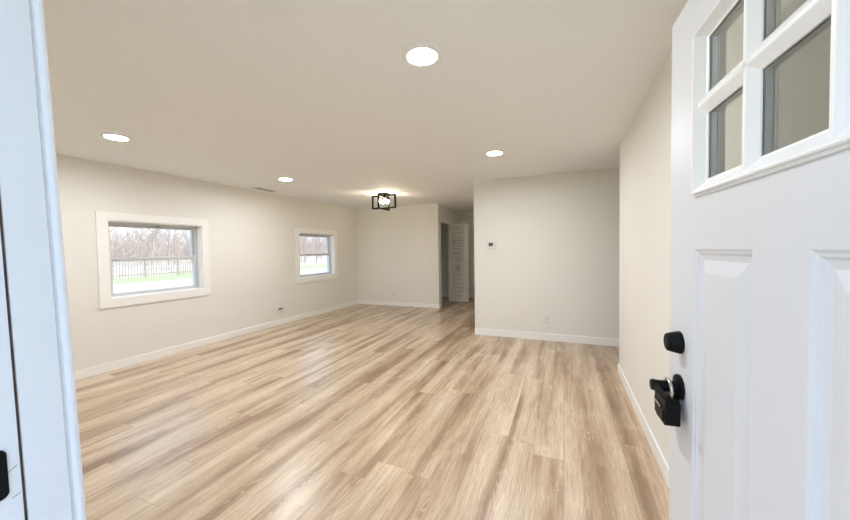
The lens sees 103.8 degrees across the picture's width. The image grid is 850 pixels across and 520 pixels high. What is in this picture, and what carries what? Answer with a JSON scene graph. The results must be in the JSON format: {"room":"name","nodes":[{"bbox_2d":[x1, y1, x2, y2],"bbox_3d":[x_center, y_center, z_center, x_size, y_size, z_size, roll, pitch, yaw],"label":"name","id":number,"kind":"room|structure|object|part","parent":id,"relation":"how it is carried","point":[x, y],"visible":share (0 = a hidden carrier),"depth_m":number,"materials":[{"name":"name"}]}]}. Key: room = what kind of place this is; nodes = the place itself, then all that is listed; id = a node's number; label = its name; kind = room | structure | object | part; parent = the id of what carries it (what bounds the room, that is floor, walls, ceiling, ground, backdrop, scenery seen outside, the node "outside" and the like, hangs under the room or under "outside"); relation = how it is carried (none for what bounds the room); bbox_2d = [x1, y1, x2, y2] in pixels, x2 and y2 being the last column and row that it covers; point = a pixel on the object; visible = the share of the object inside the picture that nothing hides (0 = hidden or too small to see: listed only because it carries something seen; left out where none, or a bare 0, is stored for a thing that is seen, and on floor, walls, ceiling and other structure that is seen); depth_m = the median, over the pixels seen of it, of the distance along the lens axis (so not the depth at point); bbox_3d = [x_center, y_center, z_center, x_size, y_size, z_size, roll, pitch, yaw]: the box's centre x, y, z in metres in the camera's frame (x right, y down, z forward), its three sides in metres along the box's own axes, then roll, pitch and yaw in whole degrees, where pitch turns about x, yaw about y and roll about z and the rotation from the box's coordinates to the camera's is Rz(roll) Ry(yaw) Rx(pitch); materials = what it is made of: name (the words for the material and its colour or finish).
{"room":"empty living room","nodes":[
{"label":"empty living room","id":0,"kind":"room"},
{"bbox_2d":[56,154,357,371],"bbox_3d":[-3.156,0.036,5.257,0.160,2.400,7.295,0,2,22],"label":"wall","id":1,"kind":"structure","parent":0,"point":[252,233],"depth_m":4.83,"materials":[{"name":"white paint"}]},
{"bbox_2d":[95,211,210,308],"bbox_3d":[-3.520,-0.017,4.375,0.194,1.104,1.284,0,2,22],"label":"window","id":2,"kind":"structure","parent":1,"relation":"in","point":[200,254],"depth_m":4.24,"materials":[{"name":"white paint"}]},
{"bbox_3d":[-3.569,-0.224,4.387,0.030,0.441,1.020,0,2,22],"label":"sash","id":3,"kind":"part","parent":2,"relation":"part of","materials":[{"name":"grey plastic"}]},
{"bbox_3d":[-3.562,-0.022,4.392,0.102,0.886,1.056,0,2,22],"label":"frame","id":4,"kind":"part","parent":2,"relation":"part of","materials":[{"name":"grey plastic"}]},
{"bbox_3d":[-3.532,0.183,4.387,0.030,0.455,1.020,0,2,22],"label":"sash","id":5,"kind":"part","parent":2,"relation":"part of","materials":[{"name":"grey plastic"}]},
{"bbox_2d":[74,300,357,380],"bbox_3d":[-3.034,1.184,5.319,0.013,0.098,6.925,0,2,22],"label":"baseboard","id":6,"kind":"structure","parent":1,"relation":"attached to","point":[85,373],"depth_m":4.64,"materials":[{"name":"white paint"}]},
{"bbox_2d":[295,228,337,283],"bbox_3d":[-2.367,-0.105,7.159,0.194,1.097,1.294,0,2,22],"label":"window","id":7,"kind":"structure","parent":1,"relation":"in","point":[330,235],"depth_m":7.24,"materials":[{"name":"white paint"}]},
{"bbox_3d":[-2.417,-0.311,7.172,0.030,0.438,1.030,0,2,22],"label":"sash","id":8,"kind":"part","parent":7,"relation":"part of","materials":[{"name":"grey plastic"}]},
{"bbox_3d":[-2.410,-0.110,7.177,0.102,0.879,1.066,0,2,22],"label":"frame","id":9,"kind":"part","parent":7,"relation":"part of","materials":[{"name":"grey plastic"}]},
{"bbox_3d":[-2.379,0.093,7.171,0.030,0.452,1.030,0,2,22],"label":"sash","id":10,"kind":"part","parent":7,"relation":"part of","materials":[{"name":"grey plastic"}]},
{"bbox_2d":[43,0,687,210],"bbox_3d":[0.932,-1.276,4.549,8.350,0.140,9.200,0,2,22],"label":"ceiling","id":11,"kind":"structure","parent":0,"point":[322,95],"depth_m":2.15,"materials":[{"name":"white paint"}]},
{"bbox_2d":[100,132,131,140],"bbox_3d":[-2.757,-1.095,2.977,0.213,0.014,0.213,0,2,22],"label":"recessed light","id":12,"kind":"object","parent":11,"relation":"in","point":[113,136],"visible":1,"depth_m":2.95,"materials":[{"name":"white plastic"}]},
{"bbox_2d":[104,135,127,139],"bbox_3d":[-2.757,-1.096,2.977,0.160,0.004,0.160,-2,2,-34],"label":"diffuser","id":13,"kind":"object","parent":12,"relation":"attached to","point":[113,137],"depth_m":2.97,"materials":[{"name":"white plastic"}]},
{"bbox_2d":[253,187,275,191],"bbox_3d":[-2.683,-1.178,5.594,0.150,0.008,0.380,0,2,22],"label":"ceiling vent","id":14,"kind":"object","parent":11,"relation":"in","point":[258,188],"visible":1,"depth_m":5.56,"materials":[{"name":"white metal"}]},
{"bbox_2d":[277,177,292,180],"bbox_3d":[-2.007,-1.162,4.795,0.213,0.014,0.213,0,2,22],"label":"recessed light","id":15,"kind":"object","parent":11,"relation":"in","point":[279,178],"visible":1,"depth_m":4.78,"materials":[{"name":"white plastic"}]},
{"bbox_2d":[372,192,395,210],"bbox_3d":[-0.761,-1.079,6.156,0.335,0.300,0.405,-2,2,-29],"label":"ceiling lamp","id":16,"kind":"object","parent":11,"relation":"attached to","point":[384,195],"visible":1,"depth_m":6.10,"materials":[{"name":"black metal"}]},
{"bbox_3d":[-0.761,-1.053,6.156,0.028,0.248,0.410,0,2,22],"label":"cage frame","id":17,"kind":"part","parent":16,"relation":"part of","materials":[{"name":"black metal"}]},
{"bbox_2d":[402,43,441,66],"bbox_3d":[-0.016,-1.102,1.802,0.213,0.014,0.213,0,2,22],"label":"recessed light","id":18,"kind":"object","parent":11,"relation":"in","point":[417,54],"visible":1,"depth_m":1.78,"materials":[{"name":"white paint"}]},
{"bbox_2d":[407,48,436,63],"bbox_3d":[-0.016,-1.102,1.802,0.160,0.004,0.160,-2,2,-41],"label":"diffuser","id":19,"kind":"object","parent":18,"relation":"attached to","point":[414,55],"depth_m":1.80,"materials":[{"name":"white plastic"}]},
{"bbox_2d":[485,150,503,155],"bbox_3d":[0.761,-1.170,3.649,0.213,0.014,0.213,0,2,22],"label":"recessed light","id":20,"kind":"object","parent":11,"relation":"in","point":[490,152],"visible":1,"depth_m":3.62,"materials":[{"name":"white plastic"}]},
{"bbox_2d":[487,152,501,154],"bbox_3d":[0.761,-1.170,3.649,0.160,0.004,0.160,-1,2,-4],"label":"diffuser","id":21,"kind":"object","parent":20,"relation":"attached to","point":[488,153],"depth_m":3.66,"materials":[{"name":"white plastic"}]},
{"bbox_2d":[75,297,668,519],"bbox_3d":[0.971,1.252,4.625,8.350,0.120,9.200,0,2,22],"label":"floor","id":22,"kind":"structure","parent":0,"point":[357,411],"depth_m":2.50,"materials":[{"name":"brown wood"}]},
{"bbox_2d":[356,204,440,303],"bbox_3d":[-0.689,-0.089,8.116,2.213,2.400,0.120,0,2,22],"label":"wall","id":23,"kind":"structure","parent":0,"point":[398,249],"depth_m":8.01,"materials":[{"name":"white paint"}]},
{"bbox_2d":[358,300,438,307],"bbox_3d":[-0.691,1.068,8.088,2.200,0.090,0.013,0,2,22],"label":"baseboard","id":24,"kind":"structure","parent":23,"relation":"attached to","point":[359,301],"depth_m":8.05,"materials":[{"name":"white paint"}]},
{"bbox_2d":[440,204,460,295],"bbox_3d":[0.623,-0.122,8.550,0.120,2.400,1.685,0,2,22],"label":"wall","id":25,"kind":"structure","parent":0,"point":[449,215],"depth_m":8.61,"materials":[{"name":"white paint"}]},
{"bbox_2d":[440,221,451,302],"bbox_3d":[0.494,0.084,8.238,0.129,2.012,0.937,0,2,22],"label":"trim","id":26,"kind":"structure","parent":25,"relation":"attached to","point":[442,222],"depth_m":8.65,"materials":[{"name":"white paint"}]},
{"bbox_2d":[449,224,468,301],"bbox_3d":[0.864,0.074,8.496,0.480,1.980,0.102,0,2,22],"label":"door","id":27,"kind":"structure","parent":25,"relation":"in","point":[465,285],"depth_m":8.49,"materials":[{"name":"white paint"}]},
{"bbox_2d":[441,211,474,293],"bbox_3d":[1.293,-0.153,9.248,2.355,2.400,0.120,0,2,22],"label":"wall","id":28,"kind":"structure","parent":0,"point":[466,217],"depth_m":9.26,"materials":[{"name":"white paint"}]},
{"bbox_2d":[442,293,474,297],"bbox_3d":[1.285,0.999,9.222,2.115,0.098,0.013,0,2,22],"label":"baseboard","id":29,"kind":"structure","parent":28,"relation":"attached to","point":[443,294],"depth_m":9.40,"materials":[{"name":"white paint"}]},
{"bbox_2d":[473,168,619,346],"bbox_3d":[2.911,-0.031,4.399,4.587,2.400,0.133,0,2,22],"label":"wall","id":30,"kind":"structure","parent":0,"point":[556,255],"depth_m":4.80,"materials":[{"name":"white paint"}]},
{"bbox_2d":[486,241,496,249],"bbox_3d":[1.016,-0.223,5.102,0.156,0.126,0.030,0,2,22],"label":"thermostat","id":31,"kind":"object","parent":30,"relation":"attached to","point":[490,245],"visible":1,"depth_m":5.09,"materials":[{"name":"white plastic"}]},
{"bbox_2d":[544,316,549,324],"bbox_3d":[1.772,0.875,4.841,0.074,0.120,0.009,0,2,22],"label":"wall outlet","id":32,"kind":"object","parent":30,"relation":"attached to","point":[546,318],"visible":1,"depth_m":4.84,"materials":[{"name":"white plastic"}]},
{"bbox_2d":[619,0,830,465],"bbox_3d":[1.387,0.072,1.751,0.120,2.400,3.790,0,2,22],"label":"wall","id":33,"kind":"structure","parent":0,"point":[804,78],"depth_m":2.08,"materials":[{"name":"white paint"}]},
{"bbox_2d":[618,364,668,487],"bbox_3d":[1.402,1.222,1.794,0.133,0.098,3.803,0,2,22],"label":"baseboard","id":34,"kind":"structure","parent":33,"relation":"attached to","point":[664,468],"depth_m":2.31,"materials":[{"name":"white paint"}]},
{"bbox_3d":[-1.868,0.146,0.946,5.519,2.400,0.190,0,2,22],"label":"wall","id":35,"kind":"structure","parent":0,"visible":0},
{"bbox_2d":[0,233,24,519],"bbox_3d":[-0.603,0.305,0.354,0.214,2.080,0.212,0,2,22],"label":"trim","id":36,"kind":"structure","parent":35,"relation":"attached to","point":[11,494],"depth_m":0.43,"materials":[{"name":"white paint"}]},
{"bbox_3d":[-0.548,0.274,0.401,0.007,0.063,0.060,0,2,22],"label":"strike plate","id":37,"kind":"part","parent":36,"relation":"part of","materials":[{"name":"black metal"}]},
{"bbox_2d":[0,200,27,519],"bbox_3d":[-0.563,0.301,0.455,0.210,2.080,0.004,0,2,22],"label":"trim","id":38,"kind":"structure","parent":35,"relation":"attached to","point":[1,223],"depth_m":0.44,"materials":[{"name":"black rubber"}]},
{"bbox_2d":[0,0,86,519],"bbox_3d":[-0.549,0.300,0.481,0.215,2.080,0.057,0,2,22],"label":"trim","id":39,"kind":"structure","parent":35,"relation":"attached to","point":[29,186],"depth_m":0.47,"materials":[{"name":"white paint"}]},
{"bbox_2d":[649,0,849,519],"bbox_3d":[0.651,0.290,0.595,0.188,2.033,1.063,0,2,19],"label":"door","id":40,"kind":"structure","parent":35,"relation":"in","point":[757,341],"depth_m":0.66,"materials":[{"name":"white paint"}]},
{"bbox_3d":[0.705,0.393,1.001,0.018,0.035,0.106,0,2,15],"label":"lever","id":41,"kind":"part","parent":40,"relation":"part of","materials":[{"name":"black metal"}]},
{"bbox_2d":[654,376,680,426],"bbox_3d":[0.745,0.425,1.029,0.042,0.133,0.101,0,2,19],"label":"padlock","id":42,"kind":"object","parent":40,"relation":"hanging from","point":[670,415],"visible":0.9,"depth_m":0.99,"materials":[{"name":"black plastic"}]},
{"bbox_3d":[0.729,0.455,0.983,0.024,0.053,0.001,0,2,19],"label":"plate","id":43,"kind":"part","parent":42,"relation":"part of","materials":[{"name":"black metal"}]},
{"bbox_3d":[0.719,0.532,0.807,0.022,1.118,0.268,0,2,19],"label":"panel","id":44,"kind":"part","parent":40,"relation":"part of","materials":[{"name":"white paint"}]},
{"bbox_3d":[0.665,-0.376,0.563,0.027,0.422,0.672,0,2,19],"label":"lite frame","id":45,"kind":"part","parent":40,"relation":"part of","materials":[{"name":"white"}]},
{"bbox_3d":[0.623,-0.376,0.577,0.027,0.422,0.672,0,2,19],"label":"lite frame","id":46,"kind":"part","parent":40,"relation":"part of","materials":[{"name":"white"}]},
{"bbox_3d":[0.583,0.546,0.412,0.022,1.118,0.268,0,2,19],"label":"panel","id":47,"kind":"part","parent":40,"relation":"part of","materials":[{"name":"white paint"}]},
{"label":"outside","id":48,"kind":"structure","parent":0,"visible":0},
{"bbox_2d":[112,255,326,284],"bbox_3d":[-12.000,0.035,36.372,190.000,2.159,198.000,0,2,22],"label":"ground","id":49,"kind":"structure","parent":48,"point":[310,262],"depth_m":34.20,"materials":[{"name":"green plant"}]},
{"bbox_2d":[109,227,122,255],"bbox_3d":[-43.421,-6.155,45.465,4.197,14.705,3.515,0,2,29],"label":"bare tree","id":50,"kind":"object","parent":49,"relation":"on","point":[113,227],"visible":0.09,"depth_m":45.78,"materials":[{"name":"grey plant"}]},
{"bbox_2d":[127,228,156,264],"bbox_3d":[-41.556,-5.155,49.111,3.216,11.733,3.267,-1,2,1],"label":"bare tree","id":51,"kind":"object","parent":49,"relation":"on","point":[137,234],"visible":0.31,"depth_m":48.94,"materials":[{"name":"grey plant"}]},
{"bbox_2d":[139,229,162,265],"bbox_3d":[-35.585,-3.707,43.368,3.143,9.722,2.877,0,2,17],"label":"bare tree","id":52,"kind":"object","parent":49,"relation":"on","point":[150,229],"visible":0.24,"depth_m":43.38,"materials":[{"name":"grey plant"}]},
{"bbox_2d":[112,255,191,279],"bbox_3d":[-21.742,0.636,25.915,0.095,1.920,19.290,0,2,22],"label":"picket fence","id":53,"kind":"object","parent":49,"relation":"on","point":[177,264],"visible":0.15,"depth_m":26.06,"materials":[{"name":"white wood"}]},
{"bbox_3d":[-22.188,0.617,24.799,0.065,1.600,2.400,0,2,22],"label":"picket panel","id":54,"kind":"part","parent":53,"relation":"part of","materials":[{"name":"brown wood"}]},
{"bbox_3d":[-21.744,0.636,25.916,0.090,1.920,0.090,0,2,22],"label":"fence post","id":55,"kind":"part","parent":53,"relation":"part of","materials":[{"name":"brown wood"}]},
{"bbox_3d":[-21.270,0.536,27.015,0.065,1.600,2.400,0,2,22],"label":"picket panel","id":56,"kind":"part","parent":53,"relation":"part of","materials":[{"name":"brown wood"}]},
{"bbox_3d":[-20.353,0.455,29.232,0.065,1.600,2.400,0,2,22],"label":"picket panel","id":57,"kind":"part","parent":53,"relation":"part of","materials":[{"name":"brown wood"}]},
{"bbox_2d":[112,264,191,271],"bbox_3d":[-27.393,1.101,31.953,0.170,1.000,30.000,0,2,22],"label":"guard rail","id":58,"kind":"object","parent":49,"relation":"on","point":[180,265],"visible":0.14,"depth_m":32.86,"materials":[{"name":"grey"}]},
{"bbox_2d":[144,229,166,262],"bbox_3d":[-42.578,-5.008,52.877,3.267,11.733,3.216,-1,2,0],"label":"bare tree","id":59,"kind":"object","parent":49,"relation":"on","point":[149,229],"visible":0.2,"depth_m":53.14,"materials":[{"name":"grey plant"}]},
{"bbox_2d":[139,228,172,269],"bbox_3d":[-29.921,-4.501,36.674,3.267,11.733,3.216,0,2,24],"label":"bare tree","id":60,"kind":"object","parent":49,"relation":"on","point":[154,231],"visible":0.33,"depth_m":36.44,"materials":[{"name":"grey plant"}]},
{"bbox_2d":[154,229,187,268],"bbox_3d":[-31.154,-4.394,40.819,3.216,11.733,3.267,0,2,22],"label":"bare tree","id":61,"kind":"object","parent":49,"relation":"on","point":[160,231],"visible":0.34,"depth_m":40.74,"materials":[{"name":"grey plant"}]},
{"bbox_2d":[164,230,189,264],"bbox_3d":[-36.233,-6.362,48.813,3.515,14.705,4.197,-1,2,7],"label":"bare tree","id":62,"kind":"object","parent":49,"relation":"on","point":[174,240],"visible":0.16,"depth_m":49.01,"materials":[{"name":"grey plant"}]},
{"bbox_2d":[176,230,191,261],"bbox_3d":[-39.473,-4.135,54.785,3.143,9.722,2.877,-2,2,-27],"label":"bare tree","id":63,"kind":"object","parent":49,"relation":"on","point":[183,235],"visible":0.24,"depth_m":54.94,"materials":[{"name":"grey plant"}]},
{"bbox_2d":[109,227,326,261],"bbox_3d":[-47.452,-6.420,109.674,48.833,10.850,122.647,0,2,22],"label":"thicket","id":64,"kind":"object","parent":49,"relation":"on","point":[128,250],"visible":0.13,"depth_m":63.62,"materials":[{"name":"grey plant"}]},
{"bbox_2d":[299,237,307,261],"bbox_3d":[-22.464,-5.382,60.128,3.267,11.733,3.216,-1,2,3],"label":"bare tree","id":65,"kind":"object","parent":49,"relation":"on","point":[300,237],"visible":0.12,"depth_m":59.93,"materials":[{"name":"grey plant"}]},
{"bbox_2d":[302,238,312,257],"bbox_3d":[-23.252,-4.271,65.444,2.877,9.722,3.143,0,2,18],"label":"bare tree","id":66,"kind":"object","parent":49,"relation":"on","point":[306,239],"visible":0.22,"depth_m":65.15,"materials":[{"name":"grey plant"}]},
{"bbox_2d":[301,237,317,262],"bbox_3d":[-19.272,-6.543,55.000,3.515,14.705,4.197,-1,2,-14],"label":"bare tree","id":67,"kind":"object","parent":49,"relation":"on","point":[304,241],"visible":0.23,"depth_m":54.89,"materials":[{"name":"grey plant"}]},
{"bbox_2d":[310,237,325,262],"bbox_3d":[-16.276,-4.949,50.459,3.267,11.733,3.216,-2,2,-21],"label":"bare tree","id":68,"kind":"object","parent":49,"relation":"on","point":[316,238],"visible":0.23,"depth_m":50.68,"materials":[{"name":"grey plant"}]},
{"bbox_2d":[312,238,324,258],"bbox_3d":[-22.528,-5.653,71.310,3.216,11.733,3.267,-2,2,-43],"label":"bare tree","id":69,"kind":"object","parent":49,"relation":"on","point":[319,238],"visible":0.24,"depth_m":71.56,"materials":[{"name":"grey plant"}]},
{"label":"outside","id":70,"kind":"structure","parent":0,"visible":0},
{"bbox_2d":[113,267,326,292],"bbox_3d":[-7.573,1.222,24.837,17.000,0.080,120.000,0,2,22],"label":"driveway","id":71,"kind":"structure","parent":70,"point":[119,288],"depth_m":19.84,"materials":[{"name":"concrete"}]}
]}

